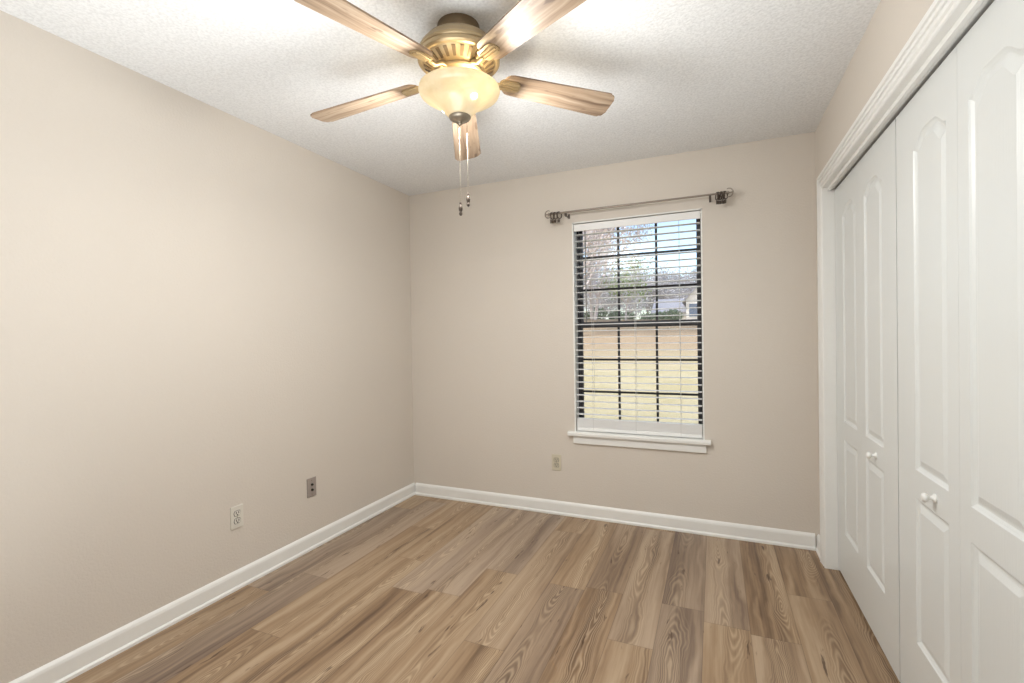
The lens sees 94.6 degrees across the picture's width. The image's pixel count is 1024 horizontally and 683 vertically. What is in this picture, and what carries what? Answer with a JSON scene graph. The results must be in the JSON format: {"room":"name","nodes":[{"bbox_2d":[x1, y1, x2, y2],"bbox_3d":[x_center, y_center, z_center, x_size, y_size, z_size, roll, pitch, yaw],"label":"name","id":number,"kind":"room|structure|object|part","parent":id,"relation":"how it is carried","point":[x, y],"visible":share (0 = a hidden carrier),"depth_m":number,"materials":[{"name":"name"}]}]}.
{"room":"empty bedroom","nodes":[
{"label":"empty bedroom","id":0,"kind":"room"},
{"bbox_2d":[0,10,413,682],"bbox_3d":[-1.710,0.061,1.964,0.140,2.440,4.200,-1,1,23],"label":"wall","id":1,"kind":"structure","parent":0,"point":[205,312],"depth_m":2.12,"materials":[{"name":"beige paint"}]},
{"bbox_2d":[9,483,414,682],"bbox_3d":[-1.619,1.233,1.943,0.020,0.095,4.200,-1,1,23],"label":"baseboard","id":2,"kind":"structure","parent":1,"relation":"attached to","point":[75,663],"depth_m":2.21,"materials":[{"name":"white paint"}]},
{"bbox_2d":[230,504,242,529],"bbox_3d":[-1.418,0.905,2.436,0.009,0.115,0.070,-1,1,23],"label":"wall outlet","id":3,"kind":"object","parent":1,"relation":"attached to","point":[236,513],"visible":1,"depth_m":2.43,"materials":[{"name":"plastic"}]},
{"bbox_2d":[234,510,240,516],"bbox_3d":[-1.417,0.885,2.435,0.001,0.029,0.039,-1,1,23],"label":"receptacle","id":4,"kind":"object","parent":3,"relation":"attached to","point":[237,513],"depth_m":2.43,"materials":[{"name":"plastic"}]},
{"bbox_2d":[234,517,240,523],"bbox_3d":[-1.416,0.924,2.436,0.001,0.029,0.039,-1,1,23],"label":"receptacle","id":5,"kind":"object","parent":3,"relation":"attached to","point":[237,520],"depth_m":2.43,"materials":[{"name":"plastic"}]},
{"bbox_2d":[307,476,315,497],"bbox_3d":[-1.221,0.891,2.887,0.016,0.115,0.070,-1,1,23],"label":"cable plate","id":6,"kind":"object","parent":1,"relation":"attached to","point":[311,482],"visible":1,"depth_m":2.88,"materials":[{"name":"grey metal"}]},
{"bbox_2d":[0,0,880,195],"bbox_3d":[-0.016,-1.253,1.220,3.868,0.150,4.480,-1,1,23],"label":"ceiling","id":7,"kind":"structure","parent":0,"point":[682,76],"depth_m":2.05,"materials":[{"name":"white paint"}]},
{"bbox_2d":[294,0,614,215],"bbox_3d":[-0.233,-0.826,1.770,1.214,0.708,1.225,-1,1,23],"label":"ceiling fan","id":8,"kind":"object","parent":7,"relation":"hanging from","point":[459,60],"visible":1,"depth_m":1.68,"materials":[{"name":"brown wood"}]},
{"bbox_3d":[-0.428,-0.957,1.443,0.133,0.006,0.472,11,13,33],"label":"blade","id":9,"kind":"part","parent":8,"relation":"part of","materials":[{"name":"brown wood"}]},
{"bbox_3d":[-0.584,-0.952,1.892,0.472,0.006,0.133,-7,10,17],"label":"blade","id":10,"kind":"part","parent":8,"relation":"part of","materials":[{"name":"brown wood"}]},
{"bbox_3d":[-0.197,-0.893,1.776,0.304,0.112,0.304,-1,1,23],"label":"lamp shade","id":11,"kind":"part","parent":8,"relation":"part of","materials":[{"name":"white glass"}]},
{"bbox_3d":[-0.196,-0.669,1.776,0.002,0.288,0.002,-1,1,23],"label":"pull chain","id":12,"kind":"part","parent":8,"relation":"part of","materials":[{"name":"grey metal"}]},
{"bbox_3d":[-0.214,-0.959,2.178,0.133,0.006,0.472,-15,-5,-4],"label":"blade","id":13,"kind":"part","parent":8,"relation":"part of","materials":[{"name":"brown wood"}]},
{"bbox_3d":[-0.143,-0.912,1.721,0.038,0.058,0.038,-1,1,23],"label":"bulb","id":14,"kind":"part","parent":8,"relation":"part of","materials":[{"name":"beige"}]},
{"bbox_3d":[0.047,-0.988,1.451,0.133,0.006,0.472,12,-6,-37],"label":"blade","id":15,"kind":"part","parent":8,"relation":"part of","materials":[{"name":"brown wood"}]},
{"bbox_3d":[0.186,-0.993,1.907,0.472,0.006,0.133,1,-14,-19],"label":"blade","id":16,"kind":"part","parent":8,"relation":"part of","materials":[{"name":"brown wood"}]},
{"bbox_2d":[66,495,899,682],"bbox_3d":[0.023,1.321,1.242,3.868,0.120,4.480,-1,1,23],"label":"floor","id":17,"kind":"structure","parent":0,"point":[425,589],"depth_m":2.16,"materials":[{"name":"laminate"}]},
{"bbox_2d":[409,132,818,546],"bbox_3d":[0.856,0.011,3.226,3.868,2.440,0.140,-1,1,23],"label":"wall","id":18,"kind":"structure","parent":0,"point":[492,283],"depth_m":3.22,"materials":[{"name":"beige paint"}]},
{"bbox_2d":[552,454,560,470],"bbox_3d":[0.319,0.868,3.388,0.070,0.115,0.009,-1,1,23],"label":"wall outlet","id":19,"kind":"object","parent":18,"relation":"attached to","point":[556,459],"visible":1,"depth_m":3.39,"materials":[{"name":"beige plastic"}]},
{"bbox_2d":[415,483,815,550],"bbox_3d":[0.493,1.188,3.313,2.788,0.095,0.020,-1,1,23],"label":"baseboard","id":20,"kind":"structure","parent":18,"relation":"attached to","point":[751,533],"depth_m":3.18,"materials":[{"name":"white paint"}]},
{"bbox_2d":[567,208,710,452],"bbox_3d":[0.840,-0.064,3.211,0.930,1.553,0.176,-1,1,23],"label":"window","id":21,"kind":"structure","parent":18,"relation":"in","point":[683,444],"depth_m":3.22,"materials":[{"name":"white paint"}]},
{"bbox_2d":[574,211,702,437],"bbox_3d":[0.834,-0.101,3.188,0.826,1.451,0.076,-1,1,23],"label":"window blind","id":22,"kind":"object","parent":21,"relation":"attached to","point":[689,430],"visible":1,"depth_m":3.17,"materials":[{"name":"white plastic"}]},
{"bbox_3d":[0.568,-0.085,3.314,0.002,1.404,0.055,-1,1,23],"label":"ladder cord","id":23,"kind":"part","parent":22,"relation":"part of","materials":[{"name":"white fabric"}]},
{"bbox_3d":[0.836,-0.088,3.199,0.002,1.404,0.055,-1,1,23],"label":"ladder cord","id":24,"kind":"part","parent":22,"relation":"part of","materials":[{"name":"white fabric"}]},
{"bbox_3d":[0.849,0.611,3.204,0.822,0.026,0.052,-1,1,23],"label":"rail","id":25,"kind":"part","parent":22,"relation":"part of","materials":[{"name":"white plastic"}]},
{"bbox_3d":[1.098,-0.091,3.087,0.002,1.404,0.055,-1,1,23],"label":"ladder cord","id":26,"kind":"part","parent":22,"relation":"part of","materials":[{"name":"white fabric"}]},
{"bbox_3d":[0.847,0.642,3.198,0.847,0.028,0.137,-1,1,23],"label":"sill","id":27,"kind":"part","parent":21,"relation":"part of","materials":[{"name":"white paint"}]},
{"bbox_3d":[0.867,-0.465,3.275,0.807,0.726,0.022,-1,1,23],"label":"sash","id":28,"kind":"part","parent":21,"relation":"part of","materials":[{"name":"brown metal"}]},
{"bbox_3d":[0.867,0.234,3.257,0.807,0.753,0.022,-1,1,23],"label":"sash","id":29,"kind":"part","parent":21,"relation":"part of","materials":[{"name":"clear glass"}]},
{"bbox_2d":[545,188,733,218],"bbox_3d":[0.796,-0.895,3.112,1.204,0.059,0.092,-1,1,23],"label":"curtain rod","id":30,"kind":"object","parent":18,"relation":"attached to","point":[732,191],"visible":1,"depth_m":3.07,"materials":[{"name":"metal"}]},
{"bbox_2d":[815,0,933,534],"bbox_3d":[1.010,0.030,0.801,0.120,2.440,4.200,-1,1,23],"label":"wall","id":31,"kind":"structure","parent":0,"point":[893,22],"depth_m":1.84,"materials":[{"name":"beige paint"}]},
{"bbox_2d":[816,534,819,558],"bbox_3d":[1.757,1.175,2.697,0.020,0.095,0.158,-1,1,23],"label":"baseboard","id":32,"kind":"structure","parent":31,"relation":"attached to","point":[818,535],"depth_m":2.72,"materials":[{"name":"white paint"}]},
{"bbox_2d":[835,119,899,681],"bbox_3d":[1.550,0.208,2.099,0.068,2.008,0.909,-1,1,23],"label":"door","id":33,"kind":"structure","parent":31,"relation":"in","point":[866,199],"depth_m":1.98,"materials":[{"name":"white paint"}]},
{"bbox_3d":[1.655,0.205,2.301,0.034,2.008,0.455,-1,1,23],"label":"panel","id":34,"kind":"part","parent":33,"relation":"part of","materials":[{"name":"white paint"}]},
{"bbox_3d":[1.457,0.462,1.918,0.034,0.028,0.028,-1,1,23],"label":"knob","id":35,"kind":"part","parent":33,"relation":"part of","materials":[{"name":"white paint"}]},
{"bbox_3d":[1.476,0.211,1.883,0.034,2.008,0.453,-1,1,23],"label":"panel","id":36,"kind":"part","parent":33,"relation":"part of","materials":[{"name":"white paint"}]},
{"bbox_2d":[817,0,993,569],"bbox_3d":[1.373,0.173,1.676,0.143,2.128,1.996,-1,1,23],"label":"trim","id":37,"kind":"structure","parent":31,"relation":"attached to","point":[945,23],"depth_m":2.21,"materials":[{"name":"white paint"}]},
{"bbox_3d":[1.337,-0.799,1.676,0.028,0.017,1.826,-1,1,23],"label":"track trim","id":38,"kind":"part","parent":37,"relation":"part of","materials":[{"name":"white paint"}]},
{"bbox_2d":[896,0,1023,682],"bbox_3d":[1.190,0.221,1.256,0.068,2.008,0.909,-1,1,23],"label":"door","id":39,"kind":"structure","parent":31,"relation":"in","point":[960,137],"depth_m":1.23,"materials":[{"name":"white paint"}]},
{"bbox_3d":[1.295,0.218,1.459,0.034,2.008,0.453,-1,1,23],"label":"panel","id":40,"kind":"part","parent":39,"relation":"part of","materials":[{"name":"white paint"}]},
{"bbox_3d":[1.238,0.465,1.406,0.034,0.028,0.028,-1,1,23],"label":"knob","id":41,"kind":"part","parent":39,"relation":"part of","materials":[{"name":"white paint"}]},
{"bbox_3d":[1.116,0.224,1.041,0.034,2.008,0.455,-1,1,23],"label":"panel","id":42,"kind":"part","parent":39,"relation":"part of","materials":[{"name":"white paint"}]},
{"label":"outside","id":43,"kind":"structure","parent":0,"visible":0},
{"bbox_2d":[583,319,697,423],"bbox_3d":[7.698,-0.456,49.239,70.000,3.050,89.858,-1,1,23],"label":"ground","id":44,"kind":"structure","parent":43,"point":[599,336],"depth_m":11.62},
{"bbox_2d":[584,252,608,300],"bbox_3d":[4.859,-8.979,51.804,9.822,14.866,10.192,-1,1,-15],"label":"tree","id":45,"kind":"object","parent":44,"relation":"on","point":[584,252],"visible":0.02,"depth_m":50.05,"materials":[{"name":"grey plant"}]},
{"bbox_2d":[588,307,607,318],"bbox_3d":[7.650,-2.428,42.118,1.835,1.353,1.846,-1,1,23],"label":"shrub","id":46,"kind":"object","parent":44,"relation":"on","point":[602,314],"visible":0.41,"depth_m":41.71,"materials":[{"name":"green plant"}]},
{"bbox_2d":[584,229,614,318],"bbox_3d":[5.802,-10.986,39.305,13.084,19.084,12.609,-1,1,-25],"label":"tree","id":47,"kind":"object","parent":44,"relation":"on","point":[588,275],"visible":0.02,"depth_m":41.49,"materials":[{"name":"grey plant"}]},
{"bbox_2d":[583,227,615,269],"bbox_3d":[4.193,-8.834,25.747,11.936,17.409,11.502,-1,1,-3],"label":"tree","id":48,"kind":"object","parent":44,"relation":"on","point":[601,243],"visible":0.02,"depth_m":23.84,"materials":[{"name":"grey plant"}]},
{"bbox_2d":[583,276,615,309],"bbox_3d":[10.563,-6.007,65.698,6.530,9.192,8.424,-1,1,-33],"label":"tree","id":49,"kind":"object","parent":44,"relation":"on","point":[583,276],"visible":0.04,"depth_m":65.50,"materials":[{"name":"grey plant"}]},
{"bbox_2d":[583,226,627,270],"bbox_3d":[4.632,-8.942,29.287,11.131,16.622,10.518,0,1,38],"label":"tree","id":50,"kind":"object","parent":44,"relation":"on","point":[627,226],"visible":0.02,"depth_m":30.57,"materials":[{"name":"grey plant"}]},
{"bbox_2d":[583,228,629,280],"bbox_3d":[5.981,-10.547,39.526,11.408,18.028,12.072,-1,1,-20],"label":"tree","id":51,"kind":"object","parent":44,"relation":"on","point":[609,228],"visible":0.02,"depth_m":40.38,"materials":[{"name":"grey plant"}]},
{"bbox_2d":[584,279,630,314],"bbox_3d":[12.794,-5.707,63.377,8.577,8.558,6.823,0,1,38],"label":"tree","id":52,"kind":"object","parent":44,"relation":"on","point":[612,308],"visible":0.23,"depth_m":62.62,"materials":[{"name":"grey plant"}]},
{"bbox_2d":[587,260,628,318],"bbox_3d":[11.581,-6.027,60.762,8.501,9.275,6.590,-1,1,-34],"label":"tree","id":53,"kind":"object","parent":44,"relation":"on","point":[607,273],"visible":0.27,"depth_m":60.05,"materials":[{"name":"grey plant"}]},
{"bbox_2d":[585,271,632,318],"bbox_3d":[14.394,-6.303,71.819,9.816,9.794,7.808,-1,1,15],"label":"tree","id":54,"kind":"object","parent":44,"relation":"on","point":[621,271],"visible":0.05,"depth_m":71.87,"materials":[{"name":"grey plant"}]},
{"bbox_2d":[583,227,639,288],"bbox_3d":[1.046,-9.755,28.419,12.282,18.588,12.744,-1,1,-40],"label":"tree","id":55,"kind":"object","parent":44,"relation":"on","point":[599,237],"visible":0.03,"depth_m":28.05,"materials":[{"name":"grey plant"}]},
{"bbox_2d":[607,311,623,318],"bbox_3d":[9.356,-2.262,42.455,1.604,1.109,1.564,-1,1,23],"label":"shrub","id":56,"kind":"object","parent":44,"relation":"on","point":[615,313],"visible":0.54,"depth_m":42.11,"materials":[{"name":"green plant"}]},
{"bbox_2d":[583,226,649,280],"bbox_3d":[0.058,-7.957,22.802,10.683,16.169,11.085,-1,1,-31],"label":"tree","id":57,"kind":"object","parent":44,"relation":"on","point":[605,230],"visible":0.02,"depth_m":21.87,"materials":[{"name":"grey plant"}]},
{"bbox_2d":[583,223,657,319],"bbox_3d":[8.400,-8.953,36.763,10.280,14.993,9.906,-1,1,34],"label":"tree","id":58,"kind":"object","parent":44,"relation":"on","point":[598,294],"visible":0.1,"depth_m":36.41,"materials":[{"name":"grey plant"}]},
{"bbox_2d":[592,248,654,319],"bbox_3d":[8.223,-4.187,34.669,4.419,5.663,4.592,-1,1,0],"label":"tree","id":59,"kind":"object","parent":44,"relation":"on","point":[632,266],"visible":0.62,"depth_m":33.98,"materials":[{"name":"green plant"}]},
{"bbox_2d":[600,268,652,311],"bbox_3d":[15.393,-5.514,61.552,7.582,8.273,5.878,-1,1,2],"label":"tree","id":60,"kind":"object","parent":44,"relation":"on","point":[626,268],"visible":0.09,"depth_m":61.43,"materials":[{"name":"grey plant"}]},
{"bbox_2d":[622,311,635,318],"bbox_3d":[10.242,-2.174,41.525,1.356,0.986,1.333,-1,1,23],"label":"shrub","id":61,"kind":"object","parent":44,"relation":"on","point":[628,312],"visible":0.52,"depth_m":41.22,"materials":[{"name":"green plant"}]},
{"bbox_2d":[606,272,655,318],"bbox_3d":[14.629,-5.384,58.718,6.378,8.001,8.018,-1,1,22],"label":"tree","id":62,"kind":"object","parent":44,"relation":"on","point":[638,306],"visible":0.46,"depth_m":57.78,"materials":[{"name":"plant"}]},
{"bbox_2d":[615,260,668,317],"bbox_3d":[17.568,-6.277,62.735,7.819,9.808,9.830,-1,1,-7],"label":"tree","id":63,"kind":"object","parent":44,"relation":"on","point":[649,297],"visible":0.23,"depth_m":61.17,"materials":[{"name":"grey plant"}]},
{"bbox_2d":[639,313,654,318],"bbox_3d":[11.907,-2.096,41.867,1.341,0.936,1.330,-1,1,23],"label":"shrub","id":64,"kind":"object","parent":44,"relation":"on","point":[643,314],"visible":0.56,"depth_m":41.68,"materials":[{"name":"green plant"}]},
{"bbox_2d":[641,265,660,312],"bbox_3d":[20.231,-6.280,68.340,8.746,9.542,6.780,-1,1,-26],"label":"tree","id":65,"kind":"object","parent":44,"relation":"on","point":[648,273],"visible":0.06,"depth_m":67.86,"materials":[{"name":"grey plant"}]},
{"bbox_2d":[651,311,668,319],"bbox_3d":[13.195,-2.150,41.974,1.534,1.120,1.585,-1,1,-43],"label":"shrub","id":66,"kind":"object","parent":44,"relation":"on","point":[659,312],"visible":0.46,"depth_m":41.69,"materials":[{"name":"green plant"}]},
{"bbox_2d":[642,263,685,301],"bbox_3d":[19.148,-5.624,60.325,5.983,8.421,7.718,-1,1,16],"label":"tree","id":67,"kind":"object","parent":44,"relation":"on","point":[664,276],"visible":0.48,"depth_m":59.58,"materials":[{"name":"grey plant"}]},
{"bbox_2d":[663,309,683,319],"bbox_3d":[14.085,-2.231,41.169,1.821,1.329,1.896,-1,1,23],"label":"shrub","id":68,"kind":"object","parent":44,"relation":"on","point":[670,312],"visible":0.79,"depth_m":40.90,"materials":[{"name":"green plant"}]},
{"bbox_2d":[651,287,696,319],"bbox_3d":[21.380,-5.339,49.764,12.250,7.831,10.700,-1,1,23],"label":"house","id":69,"kind":"structure","parent":44,"relation":"on","point":[694,290],"depth_m":48.17,"materials":[{"name":"white"}]},
{"bbox_2d":[651,264,696,298],"bbox_3d":[21.587,-5.939,59.153,8.997,8.977,7.157,-1,1,-30],"label":"tree","id":70,"kind":"object","parent":44,"relation":"on","point":[678,275],"visible":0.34,"depth_m":58.59,"materials":[{"name":"grey plant"}]},
{"bbox_2d":[674,263,696,293],"bbox_3d":[22.851,-5.670,58.822,5.872,8.264,7.574,-1,1,23],"label":"tree","id":71,"kind":"object","parent":44,"relation":"on","point":[687,276],"visible":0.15,"depth_m":58.50,"materials":[{"name":"grey plant"}]}
]}

